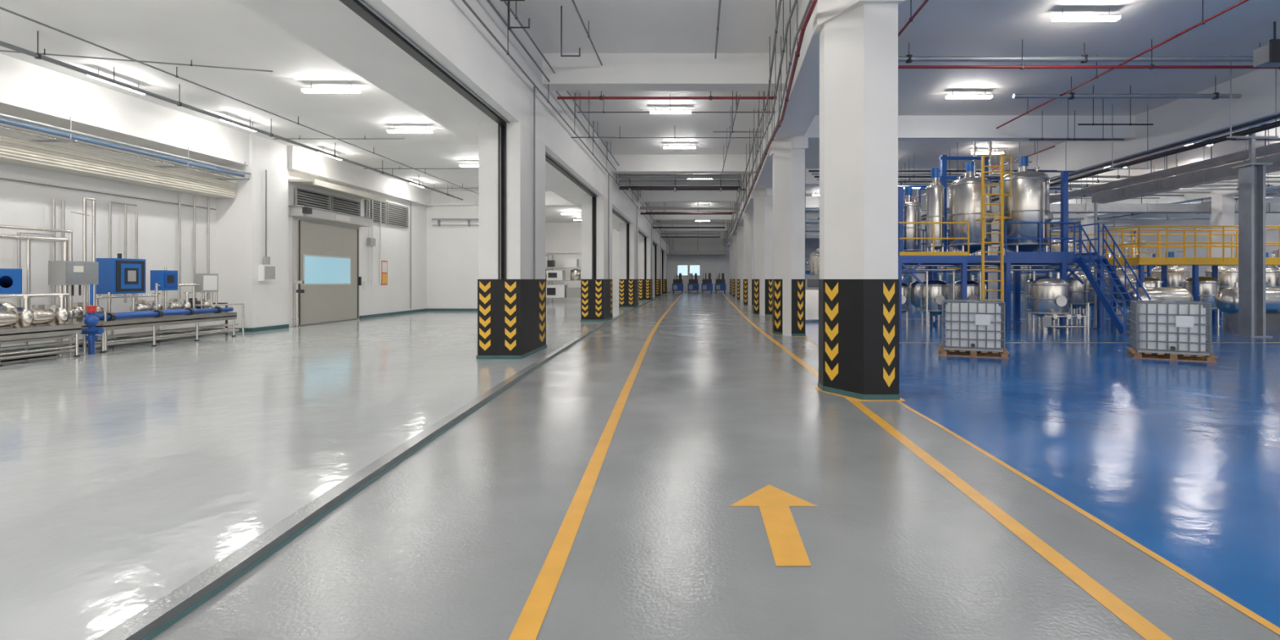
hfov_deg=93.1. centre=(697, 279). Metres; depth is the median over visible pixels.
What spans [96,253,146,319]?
control panel
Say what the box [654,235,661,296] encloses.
support column
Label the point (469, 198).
cross beam
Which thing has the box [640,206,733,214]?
bundle
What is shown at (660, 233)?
bundle
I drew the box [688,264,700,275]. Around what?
window
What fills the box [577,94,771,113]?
conduit
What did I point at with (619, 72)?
cross beam
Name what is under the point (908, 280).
storage tank
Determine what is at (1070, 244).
storage tank
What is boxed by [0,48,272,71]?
conduit
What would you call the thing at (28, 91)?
beam
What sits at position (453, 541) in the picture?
floor
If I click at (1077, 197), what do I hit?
ceiling pipework
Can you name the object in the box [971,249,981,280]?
storage tank
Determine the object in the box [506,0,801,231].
ceiling
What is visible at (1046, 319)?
pipe
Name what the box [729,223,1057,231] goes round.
cross beam
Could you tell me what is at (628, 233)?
support column
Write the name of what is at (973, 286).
vessel
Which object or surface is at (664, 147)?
ceiling light
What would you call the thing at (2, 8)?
conduit
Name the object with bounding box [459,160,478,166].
ceiling light
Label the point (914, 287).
process skid
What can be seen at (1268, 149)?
cable tray
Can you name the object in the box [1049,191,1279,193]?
ceiling pipework
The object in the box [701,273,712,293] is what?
machine
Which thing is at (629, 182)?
bundle
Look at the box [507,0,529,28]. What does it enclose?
hanger
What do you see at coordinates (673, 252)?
duct
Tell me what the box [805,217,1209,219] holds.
ceiling pipework
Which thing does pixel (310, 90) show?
ceiling light
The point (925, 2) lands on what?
pipe
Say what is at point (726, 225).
cross beam
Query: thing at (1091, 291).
vessel
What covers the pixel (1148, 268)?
platform
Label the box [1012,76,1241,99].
pipe
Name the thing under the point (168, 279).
control panel
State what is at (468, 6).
conduit
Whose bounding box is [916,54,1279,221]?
rack
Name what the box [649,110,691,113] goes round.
ceiling light
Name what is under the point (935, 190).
tank
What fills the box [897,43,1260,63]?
pipe
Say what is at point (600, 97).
pipe
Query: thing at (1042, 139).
conduit
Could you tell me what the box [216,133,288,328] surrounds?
column
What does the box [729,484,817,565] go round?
floor arrow
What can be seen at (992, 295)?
column
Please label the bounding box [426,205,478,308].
wall partition
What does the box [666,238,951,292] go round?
wall
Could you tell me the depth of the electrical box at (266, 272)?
18.78 m
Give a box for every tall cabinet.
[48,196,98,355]
[805,275,819,319]
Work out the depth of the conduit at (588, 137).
16.19 m
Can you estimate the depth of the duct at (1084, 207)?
29.60 m
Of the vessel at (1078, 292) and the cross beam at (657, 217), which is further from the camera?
the cross beam at (657, 217)
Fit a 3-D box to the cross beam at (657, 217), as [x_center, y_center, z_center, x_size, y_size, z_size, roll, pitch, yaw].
[-0.317,-4.850,45.775,6.526,0.700,0.550,0,0,0]
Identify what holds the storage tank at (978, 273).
on the floor at (453, 541)
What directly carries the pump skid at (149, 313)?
on the floor at (453, 541)
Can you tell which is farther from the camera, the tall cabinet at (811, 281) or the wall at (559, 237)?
the wall at (559, 237)
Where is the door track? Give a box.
[338,0,663,251]
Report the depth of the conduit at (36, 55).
13.61 m
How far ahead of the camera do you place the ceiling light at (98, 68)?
12.97 m
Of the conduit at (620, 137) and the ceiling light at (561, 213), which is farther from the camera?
the ceiling light at (561, 213)
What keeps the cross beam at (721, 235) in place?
attached to the ceiling at (942, 28)
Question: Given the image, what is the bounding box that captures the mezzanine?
[897,155,1107,328]
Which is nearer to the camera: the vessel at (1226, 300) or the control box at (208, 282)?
the control box at (208, 282)
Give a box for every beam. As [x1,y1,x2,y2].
[0,53,432,206]
[233,0,669,253]
[431,191,576,206]
[542,53,786,91]
[612,154,756,173]
[635,190,745,202]
[650,209,736,220]
[659,222,731,231]
[665,231,724,238]
[724,231,925,238]
[727,0,819,247]
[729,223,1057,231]
[735,213,1130,222]
[804,115,1279,141]
[805,168,1226,185]
[805,196,1238,208]
[809,68,1279,247]
[924,171,1279,243]
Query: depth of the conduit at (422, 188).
28.49 m
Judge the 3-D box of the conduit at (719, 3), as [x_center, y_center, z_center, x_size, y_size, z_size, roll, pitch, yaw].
[0.400,-5.113,2.900,0.043,0.174,21.800,0,0,0]
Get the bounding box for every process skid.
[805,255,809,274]
[902,266,937,310]
[932,247,999,315]
[1020,251,1078,309]
[1090,251,1155,310]
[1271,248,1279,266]
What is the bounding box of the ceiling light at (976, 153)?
[970,148,1004,154]
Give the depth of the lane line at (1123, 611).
3.70 m
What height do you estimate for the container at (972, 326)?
1.152 m
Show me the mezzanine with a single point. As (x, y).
(1064, 257)
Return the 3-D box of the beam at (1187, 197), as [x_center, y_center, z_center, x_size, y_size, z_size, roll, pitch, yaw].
[25.250,-4.600,33.000,0.700,1.200,84.000,0,0,0]
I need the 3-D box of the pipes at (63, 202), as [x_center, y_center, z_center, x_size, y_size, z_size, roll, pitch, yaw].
[-14.509,-0.900,11.600,0.072,3.000,13.200,0,0,0]
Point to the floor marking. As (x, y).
(527, 626)
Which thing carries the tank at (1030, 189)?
on the mezzanine
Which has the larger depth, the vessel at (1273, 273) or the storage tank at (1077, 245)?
the storage tank at (1077, 245)
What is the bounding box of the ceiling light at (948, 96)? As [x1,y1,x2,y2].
[945,89,992,98]
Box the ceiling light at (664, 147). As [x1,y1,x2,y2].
[662,146,695,148]
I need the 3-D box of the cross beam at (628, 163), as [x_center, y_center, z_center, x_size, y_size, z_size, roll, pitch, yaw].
[-0.439,-4.850,25.475,6.282,0.700,0.550,0,0,0]
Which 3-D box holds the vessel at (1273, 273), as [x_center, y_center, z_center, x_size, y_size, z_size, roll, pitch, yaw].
[22.500,0.275,24.000,1.240,2.650,1.240,0,0,0]
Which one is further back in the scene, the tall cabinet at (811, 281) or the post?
the tall cabinet at (811, 281)
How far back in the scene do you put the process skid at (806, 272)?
36.00 m
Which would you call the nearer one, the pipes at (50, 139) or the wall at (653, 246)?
the pipes at (50, 139)
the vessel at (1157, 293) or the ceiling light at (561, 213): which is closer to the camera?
the vessel at (1157, 293)
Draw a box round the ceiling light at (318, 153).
[318,152,340,159]
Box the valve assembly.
[80,284,103,354]
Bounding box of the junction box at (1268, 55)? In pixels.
[1253,21,1279,66]
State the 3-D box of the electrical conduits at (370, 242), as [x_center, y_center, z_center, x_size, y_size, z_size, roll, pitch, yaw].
[-11.325,-1.100,25.175,4.650,5.000,10.450,0,0,0]
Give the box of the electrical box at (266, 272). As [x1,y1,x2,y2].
[257,169,275,280]
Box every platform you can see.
[1018,234,1238,315]
[1105,225,1279,324]
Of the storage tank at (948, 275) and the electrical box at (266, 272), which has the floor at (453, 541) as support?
the storage tank at (948, 275)
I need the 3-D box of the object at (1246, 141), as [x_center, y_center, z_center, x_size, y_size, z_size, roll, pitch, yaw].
[19.800,-4.714,45.000,0.130,0.972,50.000,0,0,0]
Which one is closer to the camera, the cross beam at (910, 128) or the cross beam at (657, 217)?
the cross beam at (910, 128)
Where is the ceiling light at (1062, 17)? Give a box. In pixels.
[1051,8,1120,21]
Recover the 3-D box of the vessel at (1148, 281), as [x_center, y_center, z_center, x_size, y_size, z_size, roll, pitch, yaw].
[15.400,0.760,20.800,0.940,1.680,0.940,0,0,0]
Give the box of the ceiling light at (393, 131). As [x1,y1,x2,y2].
[386,124,432,133]
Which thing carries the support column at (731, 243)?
on the floor at (453, 541)
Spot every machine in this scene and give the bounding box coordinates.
[545,254,553,301]
[671,273,683,293]
[688,273,698,293]
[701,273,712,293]
[714,273,725,293]
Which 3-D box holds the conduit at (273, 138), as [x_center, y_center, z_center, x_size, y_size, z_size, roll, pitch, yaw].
[-11.000,-4.341,18.500,4.000,0.118,0.037,0,0,0]
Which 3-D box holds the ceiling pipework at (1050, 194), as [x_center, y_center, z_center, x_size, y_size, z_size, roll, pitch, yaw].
[23.600,-4.723,31.000,14.800,0.954,0.112,0,0,0]
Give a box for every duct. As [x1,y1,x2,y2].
[0,133,235,197]
[671,250,725,254]
[1049,195,1279,213]
[1091,130,1279,203]
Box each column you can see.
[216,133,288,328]
[475,86,546,359]
[580,173,613,321]
[618,207,639,307]
[638,224,653,300]
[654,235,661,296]
[662,250,666,293]
[728,241,733,293]
[731,235,737,296]
[735,226,743,300]
[742,212,753,306]
[751,187,773,315]
[769,135,808,336]
[813,0,906,400]
[912,217,924,282]
[987,195,1004,302]
[1080,217,1093,253]
[1211,195,1234,312]
[1231,126,1272,337]
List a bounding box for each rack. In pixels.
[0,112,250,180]
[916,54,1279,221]
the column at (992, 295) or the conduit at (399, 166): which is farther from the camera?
the column at (992, 295)
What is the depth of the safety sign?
26.21 m
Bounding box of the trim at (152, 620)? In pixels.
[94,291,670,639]
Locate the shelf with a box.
[545,252,581,302]
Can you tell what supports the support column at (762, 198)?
on the floor at (453, 541)
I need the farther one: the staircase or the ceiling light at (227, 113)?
the staircase
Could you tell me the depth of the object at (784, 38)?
12.95 m
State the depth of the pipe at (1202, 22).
12.54 m
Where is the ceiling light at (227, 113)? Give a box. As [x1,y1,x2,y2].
[220,113,255,131]
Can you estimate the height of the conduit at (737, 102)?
0.824 m
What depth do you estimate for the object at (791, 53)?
12.30 m
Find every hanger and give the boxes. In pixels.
[500,0,524,0]
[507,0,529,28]
[560,5,580,57]
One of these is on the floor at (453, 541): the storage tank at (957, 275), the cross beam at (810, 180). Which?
the storage tank at (957, 275)
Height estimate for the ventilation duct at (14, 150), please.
0.450 m
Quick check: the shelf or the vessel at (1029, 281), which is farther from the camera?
the shelf
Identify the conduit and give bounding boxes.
[0,6,478,194]
[0,31,462,199]
[0,40,453,195]
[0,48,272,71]
[273,137,404,139]
[363,165,478,168]
[422,187,546,188]
[461,0,669,244]
[486,0,669,240]
[503,0,670,239]
[571,0,602,65]
[571,91,616,138]
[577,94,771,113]
[616,125,761,138]
[712,91,762,133]
[714,0,720,58]
[721,91,740,173]
[1028,110,1210,140]
[1053,97,1279,140]
[1077,84,1266,125]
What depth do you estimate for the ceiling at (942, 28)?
14.07 m
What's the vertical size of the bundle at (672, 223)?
1.260 m
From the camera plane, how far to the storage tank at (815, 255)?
32.39 m
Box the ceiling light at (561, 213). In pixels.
[560,213,580,214]
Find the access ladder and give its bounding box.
[976,153,1011,301]
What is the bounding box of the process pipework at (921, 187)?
[897,141,1097,326]
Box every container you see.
[938,299,1009,358]
[1125,300,1217,362]
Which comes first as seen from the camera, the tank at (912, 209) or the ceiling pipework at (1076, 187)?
the tank at (912, 209)
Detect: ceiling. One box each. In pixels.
[0,0,581,222]
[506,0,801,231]
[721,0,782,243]
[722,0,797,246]
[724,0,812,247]
[728,0,1279,231]
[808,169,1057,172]
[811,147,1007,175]
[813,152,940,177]
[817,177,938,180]
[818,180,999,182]
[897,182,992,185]
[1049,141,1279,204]
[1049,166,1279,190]
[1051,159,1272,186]
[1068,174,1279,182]
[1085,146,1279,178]
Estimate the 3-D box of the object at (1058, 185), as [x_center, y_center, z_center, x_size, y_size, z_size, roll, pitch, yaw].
[23.150,-4.603,26.200,15.700,1.194,0.113,0,0,0]
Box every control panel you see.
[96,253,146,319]
[150,270,177,317]
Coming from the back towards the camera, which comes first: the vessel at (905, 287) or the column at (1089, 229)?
the column at (1089, 229)
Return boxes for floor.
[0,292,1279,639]
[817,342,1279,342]
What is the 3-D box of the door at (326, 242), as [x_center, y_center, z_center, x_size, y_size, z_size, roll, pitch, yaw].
[-13.340,-0.440,22.350,0.620,4.040,4.500,0,0,0]
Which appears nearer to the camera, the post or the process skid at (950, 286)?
the post
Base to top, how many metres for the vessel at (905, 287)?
1.700 m
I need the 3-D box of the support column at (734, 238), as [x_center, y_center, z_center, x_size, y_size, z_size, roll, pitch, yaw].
[3.610,-1.200,55.475,0.940,5.600,1.110,0,0,0]
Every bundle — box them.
[617,173,741,191]
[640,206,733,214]
[652,220,724,228]
[660,232,719,237]
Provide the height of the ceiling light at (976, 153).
0.220 m
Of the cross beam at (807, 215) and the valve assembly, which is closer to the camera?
the valve assembly
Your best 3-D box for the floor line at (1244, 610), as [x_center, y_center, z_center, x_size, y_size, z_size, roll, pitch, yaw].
[3.550,1.597,33.000,1.955,0.001,84.001,0,0,0]
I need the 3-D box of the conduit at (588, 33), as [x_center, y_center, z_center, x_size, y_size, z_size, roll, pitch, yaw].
[-2.200,-5.038,2.900,0.043,0.324,21.800,0,0,0]
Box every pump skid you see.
[0,225,81,366]
[55,266,244,352]
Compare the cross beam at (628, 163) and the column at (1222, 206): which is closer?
the cross beam at (628, 163)
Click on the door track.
(359, 8)
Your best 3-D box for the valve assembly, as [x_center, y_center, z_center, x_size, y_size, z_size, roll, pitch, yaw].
[-12.900,0.850,12.815,0.400,1.500,0.270,0,0,0]
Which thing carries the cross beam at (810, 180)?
attached to the ceiling at (942, 28)
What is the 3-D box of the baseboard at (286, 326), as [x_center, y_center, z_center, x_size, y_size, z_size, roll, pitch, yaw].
[-14.057,1.540,11.032,4.706,0.120,39.810,0,0,8]
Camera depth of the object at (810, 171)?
22.87 m
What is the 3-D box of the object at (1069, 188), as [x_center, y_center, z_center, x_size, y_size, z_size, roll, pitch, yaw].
[23.300,-4.643,27.800,15.400,1.114,0.113,0,0,0]
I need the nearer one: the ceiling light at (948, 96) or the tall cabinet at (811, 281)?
the ceiling light at (948, 96)
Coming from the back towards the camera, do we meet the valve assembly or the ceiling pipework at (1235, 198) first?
the ceiling pipework at (1235, 198)
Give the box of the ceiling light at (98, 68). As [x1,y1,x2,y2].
[87,67,145,94]
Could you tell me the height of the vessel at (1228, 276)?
2.140 m
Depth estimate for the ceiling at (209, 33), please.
13.05 m
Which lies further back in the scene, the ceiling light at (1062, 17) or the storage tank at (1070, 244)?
the storage tank at (1070, 244)
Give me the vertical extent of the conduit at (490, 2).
0.674 m
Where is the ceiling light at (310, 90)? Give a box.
[301,82,360,93]
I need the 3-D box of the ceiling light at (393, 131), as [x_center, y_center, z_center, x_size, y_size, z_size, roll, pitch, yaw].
[-8.200,-4.290,17.200,1.240,0.220,0.160,0,0,0]
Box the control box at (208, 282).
[194,273,217,314]
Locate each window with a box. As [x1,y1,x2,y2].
[676,264,688,275]
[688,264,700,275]
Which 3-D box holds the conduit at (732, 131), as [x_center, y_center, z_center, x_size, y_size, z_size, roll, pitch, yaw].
[1.050,-4.539,16.000,1.300,1.322,0.045,0,0,0]
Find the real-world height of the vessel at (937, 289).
1.750 m
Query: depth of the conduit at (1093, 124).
16.19 m
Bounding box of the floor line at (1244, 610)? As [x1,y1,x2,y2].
[804,336,1279,635]
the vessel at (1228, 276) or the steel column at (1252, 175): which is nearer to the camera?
the steel column at (1252, 175)
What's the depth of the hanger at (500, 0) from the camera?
9.19 m
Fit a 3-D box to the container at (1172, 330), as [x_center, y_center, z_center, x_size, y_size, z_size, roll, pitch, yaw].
[9.629,1.024,12.357,1.328,1.152,1.140,0,0,30]
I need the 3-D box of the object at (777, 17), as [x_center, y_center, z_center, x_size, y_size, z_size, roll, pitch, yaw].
[2.049,-4.712,32.000,1.627,0.976,80.000,0,0,0]
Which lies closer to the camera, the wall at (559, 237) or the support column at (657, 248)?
the wall at (559, 237)
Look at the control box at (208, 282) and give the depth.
16.34 m
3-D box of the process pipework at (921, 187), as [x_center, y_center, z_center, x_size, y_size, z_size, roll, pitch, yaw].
[10.274,-1.790,20.869,7.348,6.780,2.418,0,0,0]
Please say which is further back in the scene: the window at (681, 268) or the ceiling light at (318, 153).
the window at (681, 268)
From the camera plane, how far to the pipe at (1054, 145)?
22.28 m
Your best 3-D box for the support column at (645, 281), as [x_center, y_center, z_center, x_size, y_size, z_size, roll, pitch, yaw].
[-3.966,-1.275,46.150,0.927,5.750,2.360,0,0,0]
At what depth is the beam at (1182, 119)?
17.51 m
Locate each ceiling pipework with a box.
[805,186,1236,210]
[805,213,1151,226]
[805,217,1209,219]
[805,227,1105,231]
[805,235,1060,235]
[924,169,1279,236]
[946,191,1279,242]
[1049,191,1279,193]
[1049,194,1279,195]
[1073,197,1273,199]
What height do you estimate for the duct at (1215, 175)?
1.830 m
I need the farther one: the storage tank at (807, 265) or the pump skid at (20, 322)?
the storage tank at (807, 265)
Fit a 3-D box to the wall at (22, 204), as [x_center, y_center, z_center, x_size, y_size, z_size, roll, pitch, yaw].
[-14.800,-1.400,4.650,0.400,6.000,27.300,0,0,0]
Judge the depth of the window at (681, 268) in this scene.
74.90 m
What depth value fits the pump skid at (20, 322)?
11.85 m
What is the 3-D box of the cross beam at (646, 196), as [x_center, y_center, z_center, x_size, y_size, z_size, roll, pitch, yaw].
[-0.381,-4.850,35.075,6.398,0.700,0.550,0,0,0]
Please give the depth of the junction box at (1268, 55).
12.15 m
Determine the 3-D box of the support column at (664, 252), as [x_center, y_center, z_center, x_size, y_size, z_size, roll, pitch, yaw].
[-3.966,-1.275,68.150,0.927,5.750,2.360,0,0,0]
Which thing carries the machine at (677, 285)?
on the floor at (453, 541)
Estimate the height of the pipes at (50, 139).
0.540 m
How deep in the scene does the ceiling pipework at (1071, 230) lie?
48.95 m
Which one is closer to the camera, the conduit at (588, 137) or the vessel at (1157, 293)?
the conduit at (588, 137)
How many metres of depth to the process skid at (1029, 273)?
31.26 m
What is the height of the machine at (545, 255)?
3.430 m
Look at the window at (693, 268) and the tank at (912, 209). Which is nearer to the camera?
the tank at (912, 209)
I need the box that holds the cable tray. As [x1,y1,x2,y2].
[924,122,1279,229]
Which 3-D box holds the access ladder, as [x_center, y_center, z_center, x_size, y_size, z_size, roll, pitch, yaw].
[9.255,-1.125,18.879,0.915,5.450,1.002,0,0,0]
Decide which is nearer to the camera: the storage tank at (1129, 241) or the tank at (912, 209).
the tank at (912, 209)
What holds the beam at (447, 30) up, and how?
attached to the ceiling at (942, 28)
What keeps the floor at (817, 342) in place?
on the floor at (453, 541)
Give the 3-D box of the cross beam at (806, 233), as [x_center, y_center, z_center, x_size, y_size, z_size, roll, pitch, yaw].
[18.500,-4.850,66.250,31.000,0.700,0.500,0,0,0]
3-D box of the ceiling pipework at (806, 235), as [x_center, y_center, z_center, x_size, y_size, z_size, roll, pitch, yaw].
[19.500,-4.514,54.000,27.000,1.372,0.150,0,0,0]
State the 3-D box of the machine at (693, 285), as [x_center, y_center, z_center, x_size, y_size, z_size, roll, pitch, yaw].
[-0.550,0.450,72.085,1.300,2.300,1.230,0,0,0]
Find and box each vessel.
[902,276,909,324]
[919,275,948,325]
[951,275,979,302]
[1026,271,1059,325]
[1030,272,1070,333]
[1066,262,1093,321]
[1066,274,1088,324]
[1104,267,1137,319]
[1124,280,1193,310]
[1128,276,1162,324]
[1149,251,1190,287]
[1181,275,1220,326]
[1204,266,1238,320]
[1214,282,1279,332]
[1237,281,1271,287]
[1266,252,1279,288]
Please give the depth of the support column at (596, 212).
22.82 m
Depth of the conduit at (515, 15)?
13.33 m
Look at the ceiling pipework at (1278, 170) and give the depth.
30.28 m
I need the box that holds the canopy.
[288,178,386,202]
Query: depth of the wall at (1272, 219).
42.67 m
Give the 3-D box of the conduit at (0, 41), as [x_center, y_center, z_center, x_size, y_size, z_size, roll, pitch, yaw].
[-12.100,-4.249,11.000,0.039,0.302,38.000,0,0,0]
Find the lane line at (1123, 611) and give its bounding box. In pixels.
[722,293,1173,639]
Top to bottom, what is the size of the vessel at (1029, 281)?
1.850 m
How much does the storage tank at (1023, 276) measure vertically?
3.234 m
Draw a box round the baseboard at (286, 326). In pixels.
[0,308,477,351]
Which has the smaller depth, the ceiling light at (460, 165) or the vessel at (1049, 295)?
the vessel at (1049, 295)
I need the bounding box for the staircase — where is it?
[1076,223,1151,335]
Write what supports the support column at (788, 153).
on the floor at (453, 541)
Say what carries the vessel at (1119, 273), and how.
on the floor at (453, 541)
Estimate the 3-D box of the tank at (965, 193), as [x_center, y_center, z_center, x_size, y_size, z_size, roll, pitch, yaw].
[9.100,-2.287,20.186,1.320,3.249,1.348,0,0,0]
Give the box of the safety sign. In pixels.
[380,260,387,284]
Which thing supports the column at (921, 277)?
on the floor at (453, 541)
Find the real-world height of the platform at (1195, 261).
3.376 m
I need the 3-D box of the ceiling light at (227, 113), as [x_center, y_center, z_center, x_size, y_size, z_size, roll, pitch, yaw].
[-12.500,-4.290,16.500,0.160,0.220,1.240,0,0,0]
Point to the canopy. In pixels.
(313, 183)
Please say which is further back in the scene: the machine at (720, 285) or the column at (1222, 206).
the machine at (720, 285)
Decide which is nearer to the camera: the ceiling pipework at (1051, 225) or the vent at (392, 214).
the vent at (392, 214)
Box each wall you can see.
[0,116,216,346]
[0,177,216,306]
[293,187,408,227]
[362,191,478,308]
[545,222,639,299]
[652,244,662,297]
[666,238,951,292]
[1020,190,1279,294]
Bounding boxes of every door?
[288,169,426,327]
[288,204,374,325]
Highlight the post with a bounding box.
[292,280,304,327]
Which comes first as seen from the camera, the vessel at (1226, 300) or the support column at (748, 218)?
the vessel at (1226, 300)
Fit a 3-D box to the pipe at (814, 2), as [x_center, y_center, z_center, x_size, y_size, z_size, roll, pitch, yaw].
[2.408,-4.504,32.000,1.654,1.392,80.000,0,0,0]
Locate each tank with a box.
[806,256,809,271]
[809,248,819,275]
[902,266,911,285]
[903,186,921,251]
[925,168,944,251]
[925,266,952,283]
[948,161,994,255]
[955,266,971,281]
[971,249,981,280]
[977,251,981,281]
[998,155,1053,251]
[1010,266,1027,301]
[1010,271,1026,302]
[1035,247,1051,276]
[1051,235,1076,277]
[1076,244,1088,267]
[1118,231,1146,276]
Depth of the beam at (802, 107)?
13.87 m
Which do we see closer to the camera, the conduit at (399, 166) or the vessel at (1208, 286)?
the vessel at (1208, 286)
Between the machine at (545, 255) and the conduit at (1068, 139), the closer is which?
the conduit at (1068, 139)
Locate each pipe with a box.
[556,91,777,100]
[724,0,817,245]
[816,145,1054,235]
[897,0,928,36]
[897,39,1279,69]
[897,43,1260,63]
[995,0,1248,128]
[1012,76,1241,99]
[1041,302,1089,333]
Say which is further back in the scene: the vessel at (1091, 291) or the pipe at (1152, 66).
the vessel at (1091, 291)
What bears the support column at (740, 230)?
on the floor at (453, 541)

